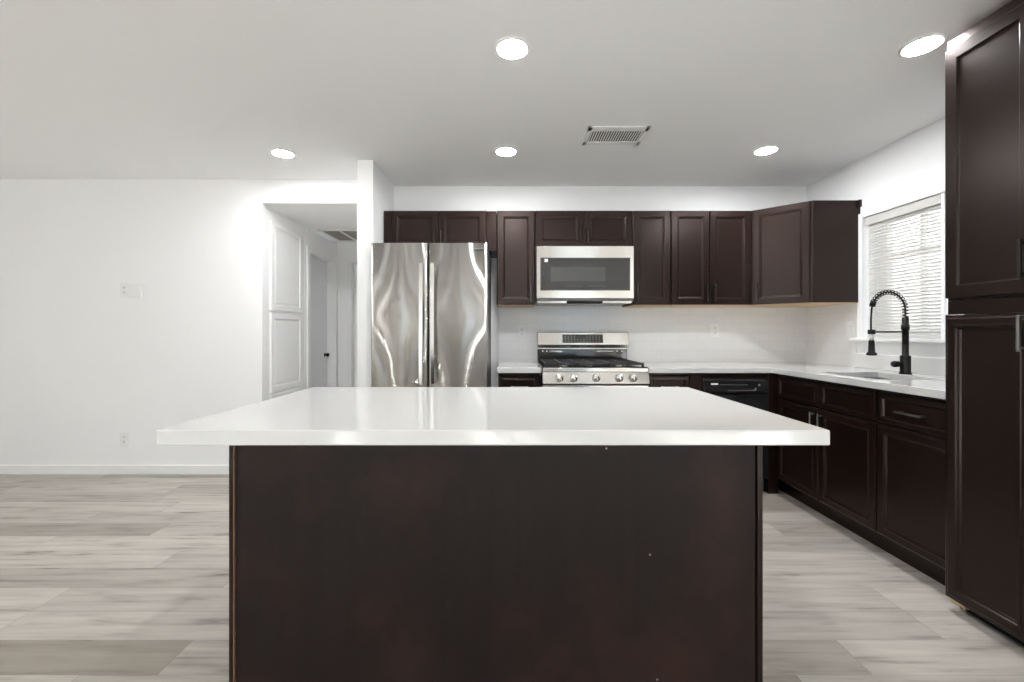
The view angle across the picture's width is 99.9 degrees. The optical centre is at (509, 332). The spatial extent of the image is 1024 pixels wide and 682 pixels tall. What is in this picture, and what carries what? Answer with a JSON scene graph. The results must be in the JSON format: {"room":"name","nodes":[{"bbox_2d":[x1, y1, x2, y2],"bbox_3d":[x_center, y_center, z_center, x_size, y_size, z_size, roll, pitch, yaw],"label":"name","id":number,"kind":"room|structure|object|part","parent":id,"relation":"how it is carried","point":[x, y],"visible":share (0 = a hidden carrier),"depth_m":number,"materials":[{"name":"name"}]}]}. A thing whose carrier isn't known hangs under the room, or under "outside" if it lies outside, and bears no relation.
{"room":"kitchen","nodes":[
{"label":"kitchen","id":0,"kind":"room"},
{"bbox_2d":[0,179,356,464],"bbox_3d":[-3.213,-0.054,3.617,4.173,2.440,0.120,0,0,0],"label":"wall","id":1,"kind":"structure","parent":0,"point":[83,364],"depth_m":3.56,"materials":[{"name":"white paint"}]},
{"bbox_2d":[0,465,228,473],"bbox_3d":[-3.675,1.129,3.550,3.249,0.075,0.014,0,0,0],"label":"baseboard","id":2,"kind":"structure","parent":1,"relation":"attached to","point":[4,469],"depth_m":3.54,"materials":[{"name":"white wood"}]},
{"bbox_2d":[120,432,128,445],"bbox_3d":[-3.186,0.878,3.553,0.072,0.116,0.008,0,0,0],"label":"wall outlet","id":3,"kind":"object","parent":1,"relation":"attached to","point":[124,436],"visible":1,"depth_m":3.55,"materials":[{"name":"white plastic"}]},
{"bbox_2d":[120,283,128,296],"bbox_3d":[-3.184,-0.354,3.553,0.072,0.116,0.008,0,0,0],"label":"wall outlet","id":4,"kind":"object","parent":1,"relation":"attached to","point":[124,287],"visible":1,"depth_m":3.55,"materials":[{"name":"white plastic"}]},
{"bbox_2d":[129,284,142,297],"bbox_3d":[-3.085,-0.349,3.545,0.100,0.116,0.025,0,0,0],"label":"thermostat","id":5,"kind":"object","parent":1,"relation":"attached to","point":[135,290],"visible":1,"depth_m":3.54,"materials":[{"name":"white plastic"}]},
{"bbox_2d":[265,205,336,388],"bbox_3d":[-2.110,-0.004,4.410,0.120,2.341,1.620,0,0,0],"label":"wall","id":6,"kind":"structure","parent":0,"point":[313,239],"depth_m":4.46,"materials":[{"name":"white paint"}]},
{"bbox_2d":[306,245,337,388],"bbox_3d":[-2.102,0.139,4.702,0.136,2.055,0.745,0,0,0],"label":"door","id":7,"kind":"structure","parent":6,"relation":"in","point":[321,272],"depth_m":4.83,"materials":[{"name":"white wood"}]},
{"bbox_2d":[271,207,356,241],"bbox_3d":[-1.663,-1.125,4.399,1.073,0.100,1.443,0,0,0],"label":"ceiling","id":8,"kind":"structure","parent":0,"point":[315,218],"depth_m":3.97,"materials":[{"name":"paint"}]},
{"bbox_2d":[317,229,356,241],"bbox_3d":[-1.660,-1.069,4.730,0.680,0.012,0.540,0,0,0],"label":"ceiling vent","id":9,"kind":"object","parent":8,"relation":"in","point":[340,235],"visible":0.48,"depth_m":4.67,"materials":[{"name":"white plastic"}]},
{"bbox_2d":[337,242,356,386],"bbox_3d":[-1.530,0.045,5.160,1.041,2.241,0.120,0,0,0],"label":"wall","id":10,"kind":"structure","parent":0,"point":[345,250],"depth_m":5.10,"materials":[{"name":"white paint"}]},
{"bbox_2d":[348,259,356,386],"bbox_3d":[-1.528,0.143,5.142,0.785,2.045,0.116,0,0,0],"label":"door","id":11,"kind":"structure","parent":10,"relation":"in","point":[350,261],"depth_m":5.09,"materials":[{"name":"white wood"}]},
{"bbox_2d":[357,160,393,386],"bbox_3d":[-1.068,-0.054,4.133,0.118,2.440,1.933,0,0,0],"label":"wall","id":12,"kind":"structure","parent":0,"point":[375,192],"depth_m":3.17,"materials":[{"name":"white paint"}]},
{"bbox_2d":[0,0,1011,185],"bbox_3d":[-1.367,-1.324,0.064,8.107,0.100,7.567,0,0,0],"label":"ceiling","id":13,"kind":"structure","parent":0,"point":[421,90],"depth_m":2.20,"materials":[{"name":"paint"}]},
{"bbox_2d":[270,148,294,157],"bbox_3d":[-1.606,-1.270,3.043,0.156,0.008,0.156,0,0,0],"label":"recessed light","id":14,"kind":"object","parent":13,"relation":"in","point":[283,153],"visible":1,"depth_m":3.03,"materials":[{"name":"white plastic"}]},
{"bbox_2d":[273,150,292,157],"bbox_3d":[-1.606,-1.270,3.043,0.131,0.008,0.131,0,0,0],"label":"diffuser","id":15,"kind":"object","parent":14,"relation":"attached to","point":[280,153],"depth_m":3.03,"materials":[{"name":"white plastic"}]},
{"bbox_2d":[495,146,516,155],"bbox_3d":[-0.028,-1.270,3.010,0.156,0.008,0.156,0,0,0],"label":"recessed light","id":16,"kind":"object","parent":13,"relation":"in","point":[504,150],"visible":1,"depth_m":3.00,"materials":[{"name":"white plastic"}]},
{"bbox_2d":[497,148,514,155],"bbox_3d":[-0.028,-1.270,3.010,0.131,0.008,0.131,0,0,0],"label":"diffuser","id":17,"kind":"object","parent":16,"relation":"attached to","point":[500,151],"depth_m":3.00,"materials":[{"name":"white plastic"}]},
{"bbox_2d":[495,36,529,59],"bbox_3d":[0.010,-1.270,1.922,0.156,0.008,0.156,0,0,0],"label":"recessed light","id":18,"kind":"object","parent":13,"relation":"in","point":[509,47],"visible":1,"depth_m":1.91,"materials":[{"name":"white plastic"}]},
{"bbox_2d":[498,40,526,58],"bbox_3d":[0.010,-1.270,1.922,0.131,0.008,0.131,0,0,0],"label":"diffuser","id":19,"kind":"object","parent":18,"relation":"attached to","point":[507,49],"depth_m":1.92,"materials":[{"name":"white plastic"}]},
{"bbox_2d":[582,126,650,144],"bbox_3d":[0.676,-1.270,2.772,0.383,0.008,0.255,0,0,0],"label":"ceiling vent","id":20,"kind":"object","parent":13,"relation":"in","point":[595,135],"visible":1,"depth_m":2.76,"materials":[{"name":"white plastic"}]},
{"bbox_2d":[753,145,778,154],"bbox_3d":[1.782,-1.270,2.994,0.156,0.008,0.156,0,0,0],"label":"recessed light","id":21,"kind":"object","parent":13,"relation":"in","point":[765,150],"visible":1,"depth_m":2.98,"materials":[{"name":"white plastic"}]},
{"bbox_2d":[755,147,776,154],"bbox_3d":[1.782,-1.270,2.994,0.131,0.008,0.131,0,0,0],"label":"diffuser","id":22,"kind":"object","parent":21,"relation":"attached to","point":[762,150],"depth_m":2.98,"materials":[{"name":"white plastic"}]},
{"bbox_2d":[898,33,946,56],"bbox_3d":[1.822,-1.270,1.902,0.156,0.008,0.156,0,0,0],"label":"recessed light","id":23,"kind":"object","parent":13,"relation":"in","point":[921,45],"visible":1,"depth_m":1.89,"materials":[{"name":"white plastic"}]},
{"bbox_2d":[902,37,942,55],"bbox_3d":[1.822,-1.270,1.902,0.131,0.008,0.131,0,0,0],"label":"diffuser","id":24,"kind":"object","parent":23,"relation":"attached to","point":[918,46],"depth_m":1.89,"materials":[{"name":"white plastic"}]},
{"bbox_2d":[0,474,1023,681],"bbox_3d":[-1.367,1.216,0.840,8.107,0.100,9.120,0,0,0],"label":"floor","id":25,"kind":"structure","parent":0,"point":[104,577],"depth_m":1.92,"materials":[{"name":"plastic"}]},
{"bbox_2d":[265,208,304,399],"bbox_3d":[-2.217,0.056,3.950,0.365,2.219,0.698,0,0,0],"label":"linen cabinet","id":26,"kind":"object","parent":25,"relation":"on","point":[284,238],"visible":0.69,"depth_m":3.87,"materials":[{"name":"white wood"}]},
{"bbox_3d":[-2.045,0.798,3.947,0.019,0.535,0.545,0,0,0],"label":"door","id":27,"kind":"part","parent":26,"relation":"part of","materials":[{"name":"white wood"}]},
{"bbox_3d":[-2.045,0.169,3.947,0.019,0.685,0.545,0,0,0],"label":"door","id":28,"kind":"part","parent":26,"relation":"part of","materials":[{"name":"white wood"}]},
{"bbox_3d":[-2.045,-0.580,3.947,0.019,0.768,0.545,0,0,0],"label":"door","id":29,"kind":"part","parent":26,"relation":"part of","materials":[{"name":"white wood"}]},
{"bbox_2d":[371,243,490,386],"bbox_3d":[-0.582,0.259,3.379,0.845,1.815,0.672,0,0,0],"label":"refrigerator","id":30,"kind":"object","parent":25,"relation":"on","point":[431,302],"visible":0.73,"depth_m":3.10,"materials":[{"name":"silver metal"}]},
{"bbox_3d":[-0.799,-0.094,3.128,0.410,1.110,0.063,0,0,0],"label":"door","id":31,"kind":"part","parent":30,"relation":"part of","materials":[{"name":"silver metal"}]},
{"bbox_3d":[-0.634,-0.067,3.072,0.029,0.865,0.059,0,0,0],"label":"handle","id":32,"kind":"part","parent":30,"relation":"part of","materials":[{"name":"silver metal"}]},
{"bbox_3d":[-0.553,-0.067,3.072,0.029,0.865,0.059,0,0,0],"label":"handle","id":33,"kind":"part","parent":30,"relation":"part of","materials":[{"name":"silver metal"}]},
{"bbox_3d":[-0.373,-0.094,3.128,0.429,1.110,0.063,0,0,0],"label":"door","id":34,"kind":"part","parent":30,"relation":"part of","materials":[{"name":"silver metal"}]},
{"bbox_2d":[229,445,762,681],"bbox_3d":[-0.043,0.729,1.639,1.609,0.875,0.689,0,0,0],"label":"kitchen island","id":35,"kind":"object","parent":25,"relation":"on","point":[348,563],"visible":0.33,"depth_m":1.30,"materials":[{"name":"brown wood"}]},
{"bbox_2d":[156,387,829,444],"bbox_3d":[-0.044,0.271,1.555,1.744,0.040,0.890,0,0,0],"label":"island countertop","id":36,"kind":"structure","parent":35,"relation":"on","point":[314,415],"depth_m":1.23,"materials":[{"name":"white stone"}]},
{"bbox_2d":[498,373,539,386],"bbox_3d":[0.069,0.728,3.407,0.307,0.877,0.640,0,0,0],"label":"base cabinet","id":37,"kind":"object","parent":25,"relation":"on","point":[504,379],"visible":0.17,"depth_m":3.13,"materials":[{"name":"brown wood"}]},
{"bbox_2d":[497,362,541,372],"bbox_3d":[0.068,0.270,3.411,0.321,0.038,0.632,0,0,0],"label":"countertop","id":38,"kind":"structure","parent":37,"relation":"on","point":[503,367],"depth_m":3.13,"materials":[{"name":"white stone"}]},
{"bbox_2d":[537,332,649,386],"bbox_3d":[0.615,0.579,3.361,0.766,1.174,0.707,0,0,0],"label":"gas range","id":39,"kind":"object","parent":25,"relation":"on","point":[566,359],"visible":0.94,"depth_m":3.37,"materials":[{"name":"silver metal"}]},
{"bbox_3d":[0.351,0.319,3.044,0.058,0.060,0.049,0,0,0],"label":"knob","id":40,"kind":"part","parent":39,"relation":"part of","materials":[{"name":"silver metal"}]},
{"bbox_3d":[0.452,0.319,3.044,0.058,0.060,0.049,0,0,0],"label":"knob","id":41,"kind":"part","parent":39,"relation":"part of","materials":[{"name":"silver metal"}]},
{"bbox_2d":[538,362,647,370],"bbox_3d":[0.613,0.259,3.362,0.758,0.029,0.535,0,0,0],"label":"cooktop","id":42,"kind":"object","parent":39,"relation":"in","point":[548,364],"depth_m":3.11,"materials":[{"name":"black metal"}]},
{"bbox_3d":[0.613,0.657,3.085,0.752,0.568,0.040,0,0,0],"label":"oven door","id":43,"kind":"part","parent":39,"relation":"part of","materials":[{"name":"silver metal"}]},
{"bbox_3d":[0.613,0.319,3.044,0.058,0.060,0.049,0,0,0],"label":"knob","id":44,"kind":"part","parent":39,"relation":"part of","materials":[{"name":"silver metal"}]},
{"bbox_3d":[0.613,0.322,3.081,0.756,0.087,0.067,0,0,0],"label":"control panel","id":45,"kind":"part","parent":39,"relation":"part of","materials":[{"name":"silver metal"}]},
{"bbox_3d":[0.775,0.319,3.044,0.058,0.060,0.049,0,0,0],"label":"knob","id":46,"kind":"part","parent":39,"relation":"part of","materials":[{"name":"silver metal"}]},
{"bbox_3d":[0.875,0.319,3.044,0.058,0.060,0.049,0,0,0],"label":"knob","id":47,"kind":"part","parent":39,"relation":"part of","materials":[{"name":"silver metal"}]},
{"bbox_2d":[647,373,701,390],"bbox_3d":[1.200,0.728,3.407,0.391,0.877,0.640,0,0,0],"label":"base cabinet","id":48,"kind":"object","parent":25,"relation":"on","point":[691,380],"visible":0.14,"depth_m":3.12,"materials":[{"name":"brown wood"}]},
{"bbox_3d":[1.157,0.386,3.130,0.295,0.160,0.022,0,0,0],"label":"drawer","id":49,"kind":"part","parent":48,"relation":"part of","materials":[{"name":"brown wood"}]},
{"bbox_2d":[702,378,768,490],"bbox_3d":[1.634,0.749,3.384,0.470,0.835,0.566,0,0,0],"label":"dishwasher","id":50,"kind":"object","parent":25,"relation":"on","point":[753,392],"visible":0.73,"depth_m":3.11,"materials":[{"name":"black metal"}]},
{"bbox_3d":[1.634,0.388,3.133,0.470,0.108,0.054,0,0,0],"label":"control panel","id":51,"kind":"part","parent":50,"relation":"part of","materials":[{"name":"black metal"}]},
{"bbox_3d":[1.634,0.750,3.137,0.470,0.612,0.046,0,0,0],"label":"door","id":52,"kind":"part","parent":50,"relation":"part of","materials":[{"name":"black metal"}]},
{"bbox_3d":[1.677,0.407,3.104,0.203,0.022,0.007,0,0,0],"label":"latch trim","id":53,"kind":"part","parent":50,"relation":"part of","materials":[{"name":"silver metal"}]},
{"bbox_2d":[702,373,892,553],"bbox_3d":[1.982,0.728,2.997,1.171,0.877,1.460,0,0,0],"label":"base cabinet","id":54,"kind":"object","parent":25,"relation":"on","point":[837,480],"visible":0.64,"depth_m":2.60,"materials":[{"name":"brown wood"}]},
{"bbox_3d":[1.634,0.308,3.152,0.476,0.039,0.056,0,0,0],"label":"rail","id":55,"kind":"part","parent":54,"relation":"part of","materials":[{"name":"brown wood"}]},
{"bbox_3d":[1.909,0.728,3.143,0.074,0.877,0.054,0,0,0],"label":"corner post","id":56,"kind":"part","parent":54,"relation":"part of","materials":[{"name":"brown wood"}]},
{"bbox_2d":[641,362,944,399],"bbox_3d":[1.782,0.270,2.779,1.569,0.038,1.897,0,0,0],"label":"countertop","id":57,"kind":"structure","parent":54,"relation":"on","point":[927,385],"depth_m":2.88,"materials":[{"name":"white stone"}]},
{"bbox_2d":[866,289,911,373],"bbox_3d":[2.330,-0.008,2.645,0.266,0.518,0.062,0,0,0],"label":"kitchen faucet","id":58,"kind":"object","parent":57,"relation":"on","point":[904,364],"visible":1,"depth_m":2.63,"materials":[{"name":"matte black metal"}]},
{"bbox_3d":[2.334,-0.007,2.645,0.196,0.009,0.010,0,0,0],"label":"support arm","id":59,"kind":"part","parent":58,"relation":"part of","materials":[{"name":"black metal"}]},
{"bbox_3d":[2.380,0.191,2.645,0.056,0.038,0.038,0,0,0],"label":"lever","id":60,"kind":"part","parent":58,"relation":"part of","materials":[{"name":"black metal"}]},
{"bbox_3d":[1.935,0.386,2.899,0.022,0.160,0.418,0,0,0],"label":"drawer","id":61,"kind":"part","parent":54,"relation":"part of","materials":[{"name":"brown wood"}]},
{"bbox_3d":[1.935,0.763,2.899,0.022,0.575,0.418,0,0,0],"label":"door","id":62,"kind":"part","parent":54,"relation":"part of","materials":[{"name":"brown wood"}]},
{"bbox_3d":[1.909,0.566,2.722,0.035,0.135,0.010,0,0,0],"label":"handle","id":63,"kind":"part","parent":54,"relation":"part of","materials":[{"name":"silver metal"}]},
{"bbox_3d":[1.909,0.566,2.654,0.035,0.135,0.010,0,0,0],"label":"handle","id":64,"kind":"part","parent":54,"relation":"part of","materials":[{"name":"silver metal"}]},
{"bbox_3d":[1.935,0.386,2.478,0.022,0.160,0.417,0,0,0],"label":"drawer","id":65,"kind":"part","parent":54,"relation":"part of","materials":[{"name":"brown wood"}]},
{"bbox_3d":[1.935,0.763,2.478,0.022,0.575,0.417,0,0,0],"label":"door","id":66,"kind":"part","parent":54,"relation":"part of","materials":[{"name":"brown wood"}]},
{"bbox_2d":[877,390,944,585],"bbox_3d":[2.229,0.728,2.047,0.675,0.877,0.435,0,0,0],"label":"base cabinet","id":67,"kind":"object","parent":25,"relation":"on","point":[911,428],"visible":0.46,"depth_m":2.07,"materials":[{"name":"brown wood"}]},
{"bbox_3d":[1.919,0.391,2.066,0.035,0.010,0.140,0,0,0],"label":"handle","id":68,"kind":"part","parent":67,"relation":"part of","materials":[{"name":"brown metal"}]},
{"bbox_3d":[1.935,0.386,2.047,0.022,0.160,0.429,0,0,0],"label":"drawer","id":69,"kind":"part","parent":67,"relation":"part of","materials":[{"name":"brown wood"}]},
{"bbox_2d":[945,0,1023,645],"bbox_3d":[2.184,-0.034,1.502,0.763,2.400,0.651,0,0,0],"label":"pantry cabinet","id":70,"kind":"object","parent":25,"relation":"on","point":[984,64],"visible":1,"depth_m":1.67,"materials":[{"name":"brown wood"}]},
{"bbox_3d":[1.851,-0.666,1.663,0.020,1.040,0.317,0,0,0],"label":"door","id":71,"kind":"part","parent":70,"relation":"part of","materials":[{"name":"brown wood"}]},
{"bbox_3d":[1.849,0.518,1.667,0.024,1.191,0.323,0,0,0],"label":"door","id":72,"kind":"part","parent":70,"relation":"part of","materials":[{"name":"brown wood"}]},
{"bbox_3d":[1.821,0.001,1.529,0.035,0.130,0.010,0,0,0],"label":"handle","id":73,"kind":"part","parent":70,"relation":"part of","materials":[{"name":"silver metal"}]},
{"bbox_3d":[1.825,-0.266,1.529,0.035,0.135,0.010,0,0,0],"label":"handle","id":74,"kind":"part","parent":70,"relation":"part of","materials":[{"name":"silver metal"}]},
{"bbox_2d":[394,186,805,386],"bbox_3d":[0.779,-0.054,3.787,3.576,2.440,0.120,0,0,0],"label":"wall","id":75,"kind":"structure","parent":0,"point":[406,198],"depth_m":3.73,"materials":[{"name":"white paint"}]},
{"bbox_2d":[384,211,496,257],"bbox_3d":[-0.556,-0.810,3.547,0.896,0.323,0.360,0,0,0],"label":"upper cabinet","id":76,"kind":"object","parent":75,"relation":"attached to","point":[428,227],"visible":0.58,"depth_m":3.41,"materials":[{"name":"brown wood"}]},
{"bbox_3d":[-0.754,-0.818,3.411,0.368,0.300,0.020,0,0,0],"label":"door","id":77,"kind":"part","parent":76,"relation":"part of","materials":[{"name":"brown wood"}]},
{"bbox_3d":[-0.379,-0.818,3.411,0.373,0.300,0.020,0,0,0],"label":"door","id":78,"kind":"part","parent":76,"relation":"part of","materials":[{"name":"brown wood"}]},
{"bbox_3d":[-0.147,-0.807,3.568,0.078,0.317,0.318,0,0,0],"label":"filler panel","id":79,"kind":"part","parent":76,"relation":"part of","materials":[{"name":"brown wood"}]},
{"bbox_2d":[497,211,534,307],"bbox_3d":[0.047,-0.596,3.547,0.304,0.752,0.360,0,0,0],"label":"upper cabinet","id":80,"kind":"object","parent":75,"relation":"attached to","point":[515,229],"visible":1,"depth_m":3.41,"materials":[{"name":"brown wood"}]},
{"bbox_3d":[0.164,-0.319,3.385,0.010,0.135,0.035,0,0,0],"label":"handle","id":81,"kind":"part","parent":80,"relation":"part of","materials":[{"name":"brown metal"}]},
{"bbox_2d":[535,211,631,248],"bbox_3d":[0.584,-0.826,3.547,0.766,0.293,0.360,0,0,0],"label":"upper cabinet","id":82,"kind":"object","parent":75,"relation":"attached to","point":[552,228],"visible":0.84,"depth_m":3.40,"materials":[{"name":"brown wood"}]},
{"bbox_3d":[0.393,-0.826,3.411,0.375,0.284,0.020,0,0,0],"label":"door","id":83,"kind":"part","parent":82,"relation":"part of","materials":[{"name":"brown wood"}]},
{"bbox_2d":[535,246,633,305],"bbox_3d":[0.584,-0.455,3.526,0.760,0.443,0.382,0,0,0],"label":"microwave","id":84,"kind":"object","parent":82,"relation":"attached to","point":[564,275],"visible":0.94,"depth_m":3.34,"materials":[{"name":"silver metal"}]},
{"bbox_3d":[0.773,-0.826,3.411,0.379,0.284,0.020,0,0,0],"label":"door","id":85,"kind":"part","parent":82,"relation":"part of","materials":[{"name":"brown wood"}]},
{"bbox_2d":[622,211,669,307],"bbox_3d":[1.121,-0.596,3.547,0.305,0.752,0.360,0,0,0],"label":"upper cabinet","id":86,"kind":"object","parent":75,"relation":"attached to","point":[650,229],"visible":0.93,"depth_m":3.41,"materials":[{"name":"brown wood"}]},
{"bbox_3d":[1.004,-0.319,3.385,0.010,0.135,0.035,0,0,0],"label":"handle","id":87,"kind":"part","parent":86,"relation":"part of","materials":[{"name":"brown metal"}]},
{"bbox_2d":[499,306,805,361],"bbox_3d":[1.236,-0.215,3.723,2.662,0.932,0.009,0,0,0],"label":"backsplash","id":88,"kind":"structure","parent":75,"relation":"attached to","point":[655,334],"depth_m":3.72,"materials":[{"name":"white tile"}]},
{"bbox_2d":[518,325,525,338],"bbox_3d":[0.104,-0.010,3.714,0.072,0.116,0.008,0,0,0],"label":"wall outlet","id":89,"kind":"object","parent":88,"relation":"attached to","point":[521,328],"visible":1,"depth_m":3.71,"materials":[{"name":"white plastic"}]},
{"bbox_2d":[711,324,718,336],"bbox_3d":[1.770,-0.022,3.714,0.072,0.116,0.008,0,0,0],"label":"wall outlet","id":90,"kind":"object","parent":88,"relation":"attached to","point":[714,327],"visible":1,"depth_m":3.71,"materials":[{"name":"white plastic"}]},
{"bbox_2d":[658,211,750,307],"bbox_3d":[1.597,-0.596,3.547,0.642,0.752,0.360,0,0,0],"label":"upper cabinet","id":91,"kind":"object","parent":75,"relation":"attached to","point":[710,251],"visible":0.97,"depth_m":3.41,"materials":[{"name":"brown wood"}]},
{"bbox_3d":[1.429,-0.597,3.411,0.298,0.743,0.020,0,0,0],"label":"door","id":92,"kind":"part","parent":91,"relation":"part of","materials":[{"name":"brown wood"}]},
{"bbox_3d":[1.553,-0.319,3.385,0.010,0.135,0.035,0,0,0],"label":"handle","id":93,"kind":"part","parent":91,"relation":"part of","materials":[{"name":"brown metal"}]},
{"bbox_3d":[1.744,-0.597,3.411,0.323,0.743,0.020,0,0,0],"label":"door","id":94,"kind":"part","parent":91,"relation":"part of","materials":[{"name":"brown wood"}]},
{"bbox_2d":[732,199,861,307],"bbox_3d":[2.242,-0.597,3.431,0.651,0.754,0.592,0,0,0],"label":"upper cabinet","id":95,"kind":"object","parent":75,"relation":"attached to","point":[804,254],"visible":0.99,"depth_m":3.17,"materials":[{"name":"brown wood"}]},
{"bbox_3d":[2.062,-0.597,3.280,0.372,0.743,0.020,0,0,42],"label":"door","id":96,"kind":"part","parent":95,"relation":"part of","materials":[{"name":"brown wood"}]},
{"bbox_3d":[2.557,-0.948,3.143,0.020,0.052,0.015,0,0,0],"label":"scribe moulding","id":97,"kind":"part","parent":95,"relation":"part of","materials":[{"name":"brown wood"}]},
{"bbox_2d":[806,117,944,358],"bbox_3d":[2.627,-0.054,0.123,0.120,2.440,7.447,0,0,0],"label":"wall","id":98,"kind":"structure","parent":0,"point":[914,164],"depth_m":2.92,"materials":[{"name":"white paint"}]},
{"bbox_2d":[806,303,856,366],"bbox_3d":[2.562,0.015,3.450,0.009,0.472,0.537,0,0,0],"label":"backsplash","id":99,"kind":"structure","parent":98,"relation":"attached to","point":[827,342],"depth_m":3.42,"materials":[{"name":"white tile"}]},
{"bbox_2d":[849,185,947,342],"bbox_3d":[2.626,-0.406,2.553,0.218,0.927,1.295,0,0,0],"label":"window","id":100,"kind":"structure","parent":98,"relation":"in","point":[860,305],"depth_m":2.85,"materials":[{"name":"white plastic"}]},
{"bbox_3d":[2.592,0.046,2.553,0.150,0.023,1.295,0,0,0],"label":"sill","id":101,"kind":"part","parent":100,"relation":"part of","materials":[{"name":"white ceramic"}]},
{"bbox_2d":[865,194,940,337],"bbox_3d":[2.588,-0.401,2.837,0.038,0.865,0.544,0,0,0],"label":"window blind","id":102,"kind":"object","parent":100,"relation":"attached to","point":[919,328],"visible":0.84,"depth_m":2.80,"materials":[{"name":"white plastic"}]},
{"bbox_3d":[2.591,-0.391,2.837,0.029,0.826,0.394,0,0,0],"label":"ladder cord","id":103,"kind":"part","parent":102,"relation":"part of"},
{"bbox_3d":[2.591,0.025,2.837,0.024,0.014,0.536,0,0,0],"label":"rail","id":104,"kind":"part","parent":102,"relation":"part of","materials":[{"name":"white plastic"}]},
{"bbox_3d":[2.710,-0.399,2.553,0.050,0.870,1.125,0,0,0],"label":"frame","id":105,"kind":"part","parent":100,"relation":"part of","materials":[{"name":"white plastic"}]},
{"bbox_2d":[855,353,944,375],"bbox_3d":[2.557,0.201,2.506,0.020,0.100,1.349,0,0,0],"label":"backsplash","id":106,"kind":"structure","parent":98,"relation":"attached to","point":[923,365],"depth_m":2.81,"materials":[{"name":"white tile"}]},
{"bbox_2d":[893,210,940,328],"bbox_3d":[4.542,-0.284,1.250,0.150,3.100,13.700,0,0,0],"label":"window pane","id":107,"kind":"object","parent":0,"point":[937,210],"depth_m":4.75,"materials":[{"name":"glass"}]}
]}

